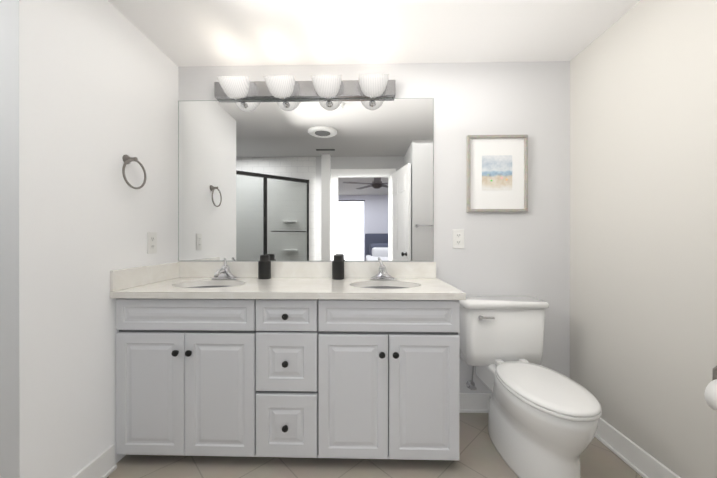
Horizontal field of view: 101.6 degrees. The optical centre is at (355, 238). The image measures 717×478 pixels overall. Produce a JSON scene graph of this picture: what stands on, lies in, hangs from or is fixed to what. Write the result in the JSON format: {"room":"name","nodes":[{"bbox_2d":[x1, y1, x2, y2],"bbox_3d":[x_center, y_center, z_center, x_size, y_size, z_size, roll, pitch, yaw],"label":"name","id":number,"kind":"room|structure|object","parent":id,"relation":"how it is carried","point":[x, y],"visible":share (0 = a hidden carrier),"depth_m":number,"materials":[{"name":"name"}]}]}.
{"room":"bathroom","nodes":[
{"label":"bathroom","id":0,"kind":"room"},
{"bbox_2d":[0,0,177,477],"bbox_3d":[-1.329,-0.016,1.612,0.100,2.440,0.975,0,0,1],"label":"wall","id":1,"kind":"structure","parent":0,"point":[88,94],"depth_m":1.32,"materials":[{"name":"white paint"}]},
{"bbox_2d":[72,444,116,477],"bbox_3d":[-1.269,1.141,1.333,0.028,0.127,0.413,0,0,1],"label":"baseboard","id":2,"kind":"structure","parent":1,"relation":"attached to","point":[103,465],"depth_m":1.46,"materials":[{"name":"white wood"}]},
{"bbox_2d":[122,155,145,188],"bbox_3d":[-1.248,-0.374,1.631,0.060,0.192,0.168,0,0,1],"label":"towel ring","id":3,"kind":"object","parent":1,"relation":"attached to","point":[127,159],"visible":1,"depth_m":1.62,"materials":[{"name":"silver metal"}]},
{"bbox_2d":[110,262,177,292],"bbox_3d":[-1.262,0.218,1.800,0.020,0.110,0.553,0,0,1],"label":"backsplash","id":4,"kind":"structure","parent":1,"relation":"attached to","point":[120,278],"depth_m":1.72,"materials":[{"name":"beige stone"}]},
{"bbox_2d":[147,232,156,253],"bbox_3d":[-1.269,0.024,1.829,0.008,0.132,0.080,0,0,1],"label":"outlet","id":5,"kind":"object","parent":1,"relation":"attached to","point":[151,242],"visible":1,"depth_m":1.82,"materials":[{"name":"white plastic"}]},
{"bbox_2d":[178,61,569,392],"bbox_3d":[0.114,-0.016,2.116,2.960,2.440,0.100,0,0,1],"label":"wall","id":6,"kind":"structure","parent":0,"point":[513,253],"depth_m":2.04,"materials":[{"name":"white paint"}]},
{"bbox_2d":[214,74,394,99],"bbox_3d":[-0.355,-1.049,1.966,1.264,0.190,0.218,0,0,1],"label":"sconce","id":7,"kind":"object","parent":6,"relation":"attached to","point":[363,86],"visible":1,"depth_m":1.96,"materials":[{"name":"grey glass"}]},
{"bbox_2d":[178,98,433,260],"bbox_3d":[-0.357,-0.416,2.073,1.815,1.146,0.006,0,0,1],"label":"mirror","id":8,"kind":"object","parent":6,"relation":"attached to","point":[309,180],"visible":1,"depth_m":2.07,"materials":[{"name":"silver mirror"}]},
{"bbox_2d":[178,261,435,276],"bbox_3d":[-0.351,0.217,2.064,1.830,0.113,0.019,0,0,1],"label":"backsplash","id":9,"kind":"structure","parent":6,"relation":"attached to","point":[185,268],"depth_m":2.05,"materials":[{"name":"beige stone"}]},
{"bbox_2d":[453,230,463,247],"bbox_3d":[0.723,0.000,2.047,0.080,0.132,0.008,0,0,1],"label":"outlet","id":10,"kind":"object","parent":6,"relation":"attached to","point":[458,238],"visible":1,"depth_m":2.04,"materials":[{"name":"white plastic"}]},
{"bbox_2d":[459,393,491,412],"bbox_3d":[1.006,1.140,2.028,0.857,0.127,0.031,0,0,1],"label":"baseboard","id":11,"kind":"structure","parent":6,"relation":"attached to","point":[468,402],"depth_m":2.03,"materials":[{"name":"white wood"}]},
{"bbox_2d":[467,135,527,211],"bbox_3d":[0.985,-0.453,2.030,0.413,0.532,0.027,0,0,1],"label":"picture frame","id":12,"kind":"object","parent":6,"relation":"attached to","point":[497,173],"visible":0.98,"depth_m":2.03,"materials":[{"name":"white"}]},
{"bbox_2d":[108,0,640,66],"bbox_3d":[-0.415,-1.285,0.904,3.960,0.100,2.545,0,0,1],"label":"ceiling","id":13,"kind":"structure","parent":0,"point":[181,33],"depth_m":1.73,"materials":[{"name":"paint"}]},
{"bbox_2d":[107,413,642,477],"bbox_3d":[-0.415,1.255,0.907,3.960,0.100,2.545,0,0,1],"label":"floor","id":14,"kind":"structure","parent":0,"point":[480,456],"depth_m":1.55,"materials":[{"name":"tile"}]},
{"bbox_2d":[110,297,465,460],"bbox_3d":[-0.360,0.756,1.784,1.822,0.896,0.580,0,0,1],"label":"bathroom vanity","id":15,"kind":"object","parent":14,"relation":"on","point":[301,360],"depth_m":1.53,"materials":[{"name":"grey wood"}]},
{"bbox_2d":[110,277,465,296],"bbox_3d":[-0.352,0.291,1.788,1.840,0.035,0.572,0,0,1],"label":"countertop","id":16,"kind":"structure","parent":15,"relation":"on","point":[177,286],"depth_m":1.62,"materials":[{"name":"beige stone"}]},
{"bbox_2d":[211,258,239,279],"bbox_3d":[-0.886,0.204,1.942,0.176,0.139,0.178,0,0,1],"label":"faucet","id":17,"kind":"object","parent":16,"relation":"on","point":[224,272],"visible":1,"depth_m":1.97,"materials":[{"name":"silver metal"}]},
{"bbox_2d":[258,255,270,278],"bbox_3d":[-0.624,0.192,2.015,0.084,0.162,0.084,0,0,1],"label":"soap dispenser","id":18,"kind":"object","parent":16,"relation":"on","point":[264,267],"visible":1,"depth_m":1.98,"materials":[{"name":"black"}]},
{"bbox_2d":[332,255,343,279],"bbox_3d":[-0.116,0.192,2.003,0.084,0.162,0.084,0,0,1],"label":"soap dispenser","id":19,"kind":"object","parent":16,"relation":"on","point":[338,268],"visible":0.98,"depth_m":1.97,"materials":[{"name":"black"}]},
{"bbox_2d":[370,259,395,279],"bbox_3d":[0.184,0.204,1.917,0.176,0.139,0.178,0,0,1],"label":"faucet","id":20,"kind":"object","parent":16,"relation":"on","point":[382,274],"visible":1,"depth_m":1.94,"materials":[{"name":"silver metal"}]},
{"bbox_2d":[460,296,601,477],"bbox_3d":[0.933,0.798,1.635,0.546,0.812,0.817,0,0,1],"label":"toilet","id":21,"kind":"object","parent":14,"relation":"on","point":[542,421],"visible":0.92,"depth_m":1.55,"materials":[{"name":"white ceramic"}]},
{"bbox_2d":[570,0,716,477],"bbox_3d":[1.522,-0.015,1.165,0.100,2.440,1.734,0,0,1],"label":"wall","id":22,"kind":"structure","parent":0,"point":[643,218],"depth_m":1.46,"materials":[{"name":"grey paint"}]},
{"bbox_2d":[595,417,680,477],"bbox_3d":[1.457,1.141,1.217,0.028,0.127,1.630,0,0,1],"label":"baseboard","id":23,"kind":"structure","parent":22,"relation":"attached to","point":[640,461],"depth_m":1.55,"materials":[{"name":"white wood"}]},
{"bbox_2d":[704,366,716,410],"bbox_3d":[1.398,0.560,1.070,0.141,0.188,0.169,0,0,1],"label":"toilet paper holder","id":24,"kind":"object","parent":22,"relation":"attached to","point":[710,394],"visible":1,"depth_m":1.10,"materials":[{"name":"white paper"}]}
]}

